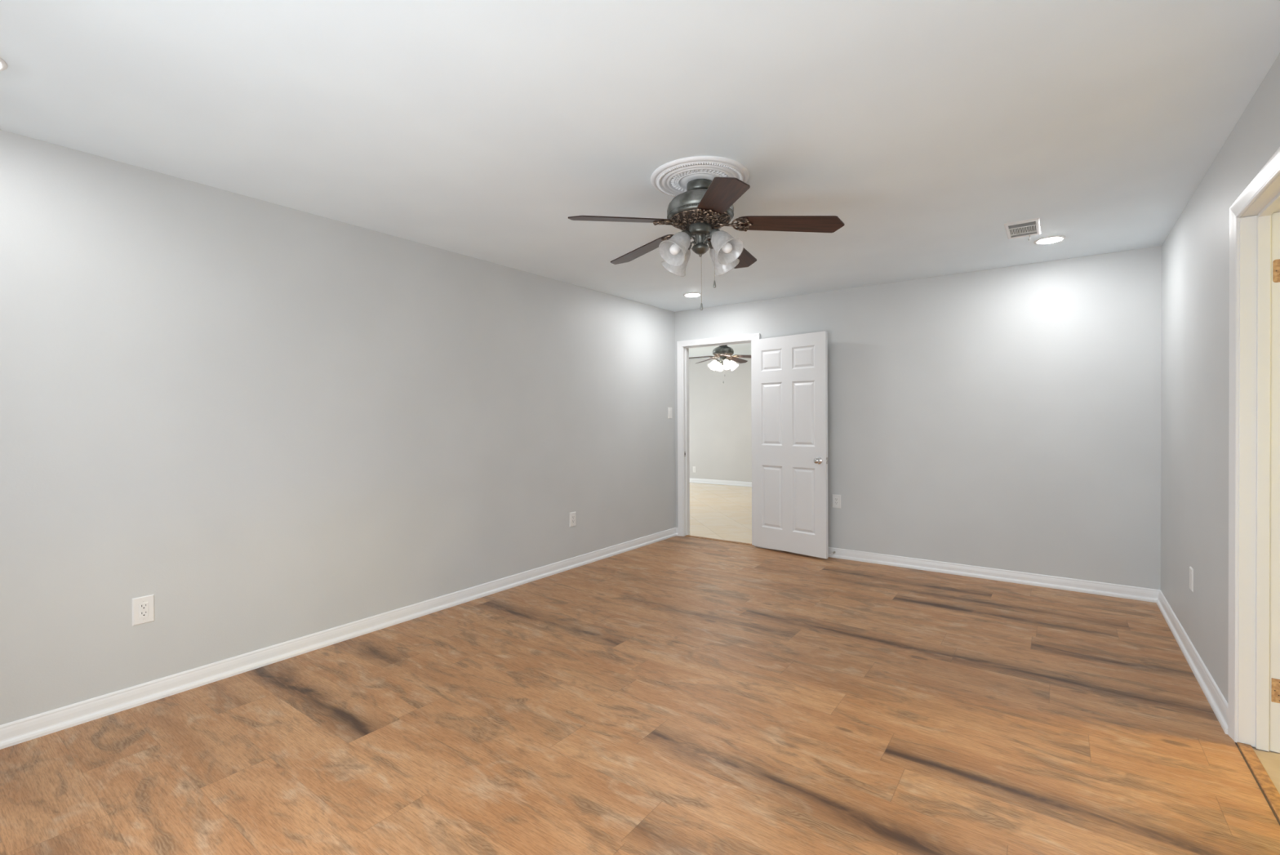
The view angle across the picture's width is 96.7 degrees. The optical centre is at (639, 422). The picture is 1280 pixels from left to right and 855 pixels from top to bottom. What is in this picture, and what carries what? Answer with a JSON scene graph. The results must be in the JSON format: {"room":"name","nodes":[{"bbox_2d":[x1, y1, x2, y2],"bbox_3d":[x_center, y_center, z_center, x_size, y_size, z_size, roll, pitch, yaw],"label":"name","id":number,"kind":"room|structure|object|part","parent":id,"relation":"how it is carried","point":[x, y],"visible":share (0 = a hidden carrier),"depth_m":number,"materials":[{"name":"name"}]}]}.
{"room":"empty bedroom","nodes":[
{"label":"empty bedroom","id":0,"kind":"room"},
{"bbox_2d":[0,128,675,724],"bbox_3d":[-1.337,0.042,3.973,0.115,2.440,5.900,0,1,36],"label":"wall","id":1,"kind":"structure","parent":0,"point":[271,424],"depth_m":2.99,"materials":[{"name":"paint"}]},
{"bbox_2d":[132,594,154,626],"bbox_3d":[-2.266,0.857,2.600,0.009,0.124,0.079,0,1,36],"label":"wall outlet","id":2,"kind":"object","parent":1,"relation":"attached to","point":[143,607],"visible":1,"depth_m":2.60,"materials":[{"name":"white plastic"}]},
{"bbox_2d":[138,601,148,617],"bbox_3d":[-2.264,0.857,2.599,0.004,0.067,0.034,0,1,36],"label":"receptacle","id":3,"kind":"object","parent":2,"relation":"attached to","point":[143,606],"depth_m":2.60,"materials":[{"name":"white plastic"}]},
{"bbox_2d":[0,527,676,749],"bbox_3d":[-1.273,1.218,3.941,0.026,0.086,5.670,0,1,36],"label":"baseboard","id":4,"kind":"structure","parent":1,"relation":"attached to","point":[17,731],"depth_m":2.98,"materials":[{"name":"paint"}]},
{"bbox_2d":[568,511,575,526],"bbox_3d":[-0.577,0.834,4.905,0.009,0.122,0.078,0,1,36],"label":"wall outlet","id":5,"kind":"object","parent":1,"relation":"attached to","point":[572,515],"visible":1,"depth_m":4.90,"materials":[{"name":"white plastic"}]},
{"bbox_2d":[571,515,574,523],"bbox_3d":[-0.576,0.834,4.903,0.004,0.067,0.034,0,1,36],"label":"receptacle","id":6,"kind":"object","parent":5,"relation":"attached to","point":[572,516],"depth_m":4.90,"materials":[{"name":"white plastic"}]},
{"bbox_2d":[667,407,671,417],"bbox_3d":[0.328,-0.104,6.139,0.010,0.118,0.075,0,1,36],"label":"light switch","id":7,"kind":"object","parent":1,"relation":"attached to","point":[669,409],"visible":1,"depth_m":6.13,"materials":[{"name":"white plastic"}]},
{"bbox_2d":[0,535,1279,854],"bbox_3d":[0.324,1.262,2.809,3.981,0.001,5.730,0,1,36],"label":"floor","id":8,"kind":"structure","parent":0,"point":[677,695],"depth_m":2.30,"materials":[{"name":"brown wood"}]},
{"bbox_2d":[0,0,1279,359],"bbox_3d":[0.034,-1.250,5.711,8.071,0.100,10.350,0,1,36],"label":"ceiling","id":9,"kind":"structure","parent":0,"point":[473,128],"depth_m":2.17,"materials":[{"name":"paint"}]},
{"bbox_2d":[0,57,7,71],"bbox_3d":[-2.110,-1.150,1.784,0.172,0.012,0.172,0,1,36],"label":"recessed light","id":10,"kind":"object","parent":9,"relation":"in","point":[3,65],"visible":1,"depth_m":1.83,"materials":[{"name":"white plastic"}]},
{"bbox_2d":[683,292,701,297],"bbox_3d":[0.493,-1.194,5.351,0.172,0.012,0.172,0,1,36],"label":"recessed light","id":11,"kind":"object","parent":9,"relation":"in","point":[692,294],"visible":0.98,"depth_m":5.32,"materials":[{"name":"white plastic"}]},
{"bbox_2d":[650,155,749,196],"bbox_3d":[0.287,-1.166,2.748,0.470,0.023,0.470,0,1,36],"label":"ceiling medallion","id":12,"kind":"object","parent":9,"relation":"attached to","point":[672,178],"visible":0.7,"depth_m":2.64,"materials":[{"name":"white paint"}]},
{"bbox_2d":[568,177,844,310],"bbox_3d":[0.324,-0.853,2.819,1.263,0.613,1.208,0,1,31],"label":"ceiling fan","id":13,"kind":"object","parent":12,"relation":"hanging from","point":[706,206],"visible":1,"depth_m":2.67,"materials":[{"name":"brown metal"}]},
{"bbox_3d":[-0.093,-0.927,2.601,0.490,0.006,0.142,-7,14,-23],"label":"blade","id":14,"kind":"part","parent":13,"relation":"part of","materials":[{"name":"brown wood"}]},
{"bbox_3d":[0.017,-0.932,3.082,0.142,0.006,0.490,-16,5,-41],"label":"blade","id":15,"kind":"part","parent":13,"relation":"part of","materials":[{"name":"brown wood"}]},
{"bbox_3d":[0.159,-0.821,2.661,0.146,0.169,0.157,0,0,13],"label":"lamp shade","id":16,"kind":"part","parent":13,"relation":"part of","materials":[{"name":"white glass"}]},
{"bbox_3d":[0.174,-0.827,2.671,0.048,0.089,0.085,0,1,40],"label":"bulb","id":17,"kind":"part","parent":13,"relation":"part of","materials":[{"name":"white glass"}]},
{"bbox_3d":[0.188,-0.823,2.901,0.157,0.169,0.146,0,0,13],"label":"lamp shade","id":18,"kind":"part","parent":13,"relation":"part of","materials":[{"name":"white glass"}]},
{"bbox_3d":[0.247,-0.884,2.728,0.083,0.048,0.010,-1,1,-40],"label":"light arm","id":19,"kind":"part","parent":13,"relation":"part of","materials":[{"name":"grey metal"}]},
{"bbox_3d":[0.332,-0.885,2.720,0.010,0.048,0.083,-1,1,-40],"label":"light arm","id":20,"kind":"part","parent":13,"relation":"part of","materials":[{"name":"grey metal"}]},
{"bbox_3d":[0.331,-0.927,2.348,0.142,0.006,0.490,11,5,-6],"label":"blade","id":21,"kind":"part","parent":13,"relation":"part of","materials":[{"name":"brown wood"}]},
{"bbox_3d":[0.428,-0.824,2.873,0.146,0.169,0.157,0,0,13],"label":"lamp shade","id":22,"kind":"part","parent":13,"relation":"part of","materials":[{"name":"white glass"}]},
{"bbox_3d":[0.390,-0.828,2.647,0.085,0.089,0.048,0,1,40],"label":"bulb","id":23,"kind":"part","parent":13,"relation":"part of","materials":[{"name":"white glass"}]},
{"bbox_3d":[0.400,-0.822,2.633,0.157,0.169,0.146,0,0,13],"label":"lamp shade","id":24,"kind":"part","parent":13,"relation":"part of","materials":[{"name":"white glass"}]},
{"bbox_3d":[0.508,-0.935,3.127,0.142,0.006,0.490,-13,-12,29],"label":"blade","id":25,"kind":"part","parent":13,"relation":"part of","materials":[{"name":"brown wood"}]},
{"bbox_3d":[0.702,-0.932,2.673,0.490,0.006,0.142,6,-10,13],"label":"blade","id":26,"kind":"part","parent":13,"relation":"part of","materials":[{"name":"brown wood"}]},
{"bbox_2d":[688,344,751,382],"bbox_3d":[1.240,-0.907,8.752,1.263,0.613,1.208,-1,1,-31],"label":"ceiling fan","id":27,"kind":"object","parent":9,"relation":"hanging from","point":[724,353],"visible":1,"depth_m":8.63,"materials":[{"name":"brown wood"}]},
{"bbox_3d":[0.862,-0.982,8.605,0.490,0.006,0.142,-6,13,-13],"label":"blade","id":28,"kind":"part","parent":27,"relation":"part of","materials":[{"name":"brown wood"}]},
{"bbox_3d":[1.103,-0.875,8.671,0.146,0.169,0.157,0,1,41],"label":"lamp shade","id":29,"kind":"part","parent":27,"relation":"part of","materials":[{"name":"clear glass"}]},
{"bbox_3d":[1.240,-0.878,8.870,0.157,0.169,0.146,0,1,41],"label":"lamp shade","id":30,"kind":"part","parent":27,"relation":"part of","materials":[{"name":"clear glass"}]},
{"bbox_3d":[1.302,-0.875,8.533,0.157,0.169,0.146,0,1,41],"label":"lamp shade","id":31,"kind":"part","parent":27,"relation":"part of","materials":[{"name":"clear glass"}]},
{"bbox_3d":[1.439,-0.878,8.732,0.146,0.169,0.157,0,1,41],"label":"lamp shade","id":32,"kind":"part","parent":27,"relation":"part of","materials":[{"name":"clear glass"}]},
{"bbox_3d":[1.545,-0.989,9.018,0.142,0.006,0.490,-15,-15,39],"label":"blade","id":33,"kind":"part","parent":27,"relation":"part of","materials":[{"name":"brown wood"}]},
{"bbox_3d":[1.657,-0.986,8.538,0.490,0.006,0.142,6,-9,23],"label":"blade","id":34,"kind":"part","parent":27,"relation":"part of","materials":[{"name":"brown wood"}]},
{"bbox_2d":[1004,217,1040,240],"bbox_3d":[2.362,-1.175,3.514,0.175,0.040,0.356,0,1,36],"label":"ceiling vent","id":35,"kind":"object","parent":9,"relation":"in","point":[1030,227],"visible":1,"depth_m":3.50,"materials":[{"name":"white plastic"}]},
{"bbox_2d":[1033,235,1066,244],"bbox_3d":[2.690,-1.193,3.739,0.172,0.012,0.172,0,1,36],"label":"recessed light","id":36,"kind":"object","parent":9,"relation":"in","point":[1051,239],"visible":1,"depth_m":3.72,"materials":[{"name":"white plastic"}]},
{"bbox_2d":[688,354,751,481],"bbox_3d":[2.525,-0.032,10.246,6.500,2.440,0.115,0,1,36],"label":"wall","id":37,"kind":"structure","parent":0,"point":[720,413],"depth_m":10.90,"materials":[{"name":"paint"}]},
{"bbox_2d":[693,466,696,472],"bbox_3d":[1.074,0.926,11.244,0.075,0.120,0.009,0,1,36],"label":"wall outlet","id":38,"kind":"object","parent":37,"relation":"attached to","point":[694,467],"visible":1,"depth_m":11.24,"materials":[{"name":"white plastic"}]},
{"bbox_2d":[689,477,751,486],"bbox_3d":[2.490,1.146,10.199,6.500,0.086,0.026,0,1,36],"label":"baseboard","id":39,"kind":"structure","parent":37,"relation":"attached to","point":[691,480],"depth_m":10.88,"materials":[{"name":"paint"}]},
{"bbox_2d":[689,482,751,543],"bbox_3d":[1.235,1.271,8.486,6.730,0.118,4.505,0,1,36],"label":"floor","id":40,"kind":"structure","parent":0,"point":[717,511],"depth_m":7.73,"materials":[{"name":"beige tile"}]},
{"bbox_2d":[675,245,1161,589],"bbox_3d":[2.009,0.013,5.108,3.941,2.440,0.115,0,1,36],"label":"wall","id":41,"kind":"structure","parent":0,"point":[1005,418],"depth_m":4.47,"materials":[{"name":"paint"}]},
{"bbox_2d":[684,534,752,545],"bbox_3d":[0.838,1.232,5.966,0.822,0.010,0.032,0,1,36],"label":"trim","id":42,"kind":"structure","parent":41,"relation":"attached to","point":[686,535],"depth_m":5.97,"materials":[{"name":"brown wood"}]},
{"bbox_2d":[676,330,828,558],"bbox_3d":[1.066,0.177,5.658,1.694,2.114,0.382,0,1,36],"label":"door","id":43,"kind":"structure","parent":41,"relation":"in","point":[682,346],"depth_m":5.38,"materials":[{"name":"paint"}]},
{"bbox_3d":[1.587,0.343,5.096,0.064,0.065,0.065,-1,1,-44],"label":"door knob","id":44,"kind":"part","parent":43,"relation":"part of","materials":[{"name":"silver metal"}]},
{"bbox_2d":[832,493,840,507],"bbox_3d":[1.794,0.720,5.197,0.076,0.122,0.009,0,1,36],"label":"wall outlet","id":45,"kind":"object","parent":41,"relation":"attached to","point":[836,498],"visible":1,"depth_m":5.19,"materials":[{"name":"white plastic"}]},
{"bbox_2d":[834,497,838,505],"bbox_3d":[1.792,0.720,5.196,0.034,0.067,0.004,0,1,36],"label":"receptacle","id":46,"kind":"object","parent":45,"relation":"attached to","point":[836,499],"depth_m":5.19,"materials":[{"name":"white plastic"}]},
{"bbox_2d":[760,546,1159,602],"bbox_3d":[2.378,1.191,4.764,2.939,0.086,0.026,0,1,36],"label":"baseboard","id":47,"kind":"structure","parent":41,"relation":"attached to","point":[1147,594],"depth_m":4.43,"materials":[{"name":"paint"}]},
{"bbox_2d":[1160,53,1279,702],"bbox_3d":[1.935,0.043,1.576,0.115,2.440,5.900,0,1,36],"label":"wall","id":48,"kind":"structure","parent":0,"point":[1195,305],"depth_m":2.76,"materials":[{"name":"paint"}]},
{"bbox_2d":[1189,566,1193,591],"bbox_3d":[2.902,0.824,3.000,0.007,0.118,0.074,0,1,36],"label":"wall plate","id":49,"kind":"object","parent":48,"relation":"attached to","point":[1191,570],"visible":1,"depth_m":2.98,"materials":[{"name":"white plastic"}]},
{"bbox_2d":[1155,589,1227,733],"bbox_3d":[2.964,1.201,3.100,0.026,0.086,2.018,0,1,36],"label":"baseboard","id":50,"kind":"structure","parent":48,"relation":"attached to","point":[1218,703],"depth_m":2.81,"materials":[{"name":"paint"}]},
{"bbox_2d":[1227,146,1279,752],"bbox_3d":[2.133,0.203,1.846,0.152,2.114,0.971,0,1,36],"label":"door frame","id":51,"kind":"structure","parent":48,"relation":"in","point":[1254,402],"depth_m":2.19,"materials":[{"name":"paint"}]},
{"bbox_3d":[2.138,0.233,1.845,0.035,2.054,0.842,0,1,36],"label":"stop moulding","id":52,"kind":"part","parent":51,"relation":"part of","materials":[{"name":"paint"}]},
{"bbox_2d":[1235,742,1279,824],"bbox_3d":[2.105,1.258,1.882,0.040,0.011,0.834,0,1,36],"label":"trim","id":53,"kind":"structure","parent":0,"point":[1264,780],"depth_m":2.01,"materials":[{"name":"brown wood"}]},
{"bbox_2d":[1251,746,1279,794],"bbox_3d":[3.079,1.323,0.921,2.695,0.118,3.430,0,1,36],"label":"floor","id":54,"kind":"structure","parent":0,"point":[1270,760],"depth_m":2.10,"materials":[{"name":"beige tile"}]}
]}

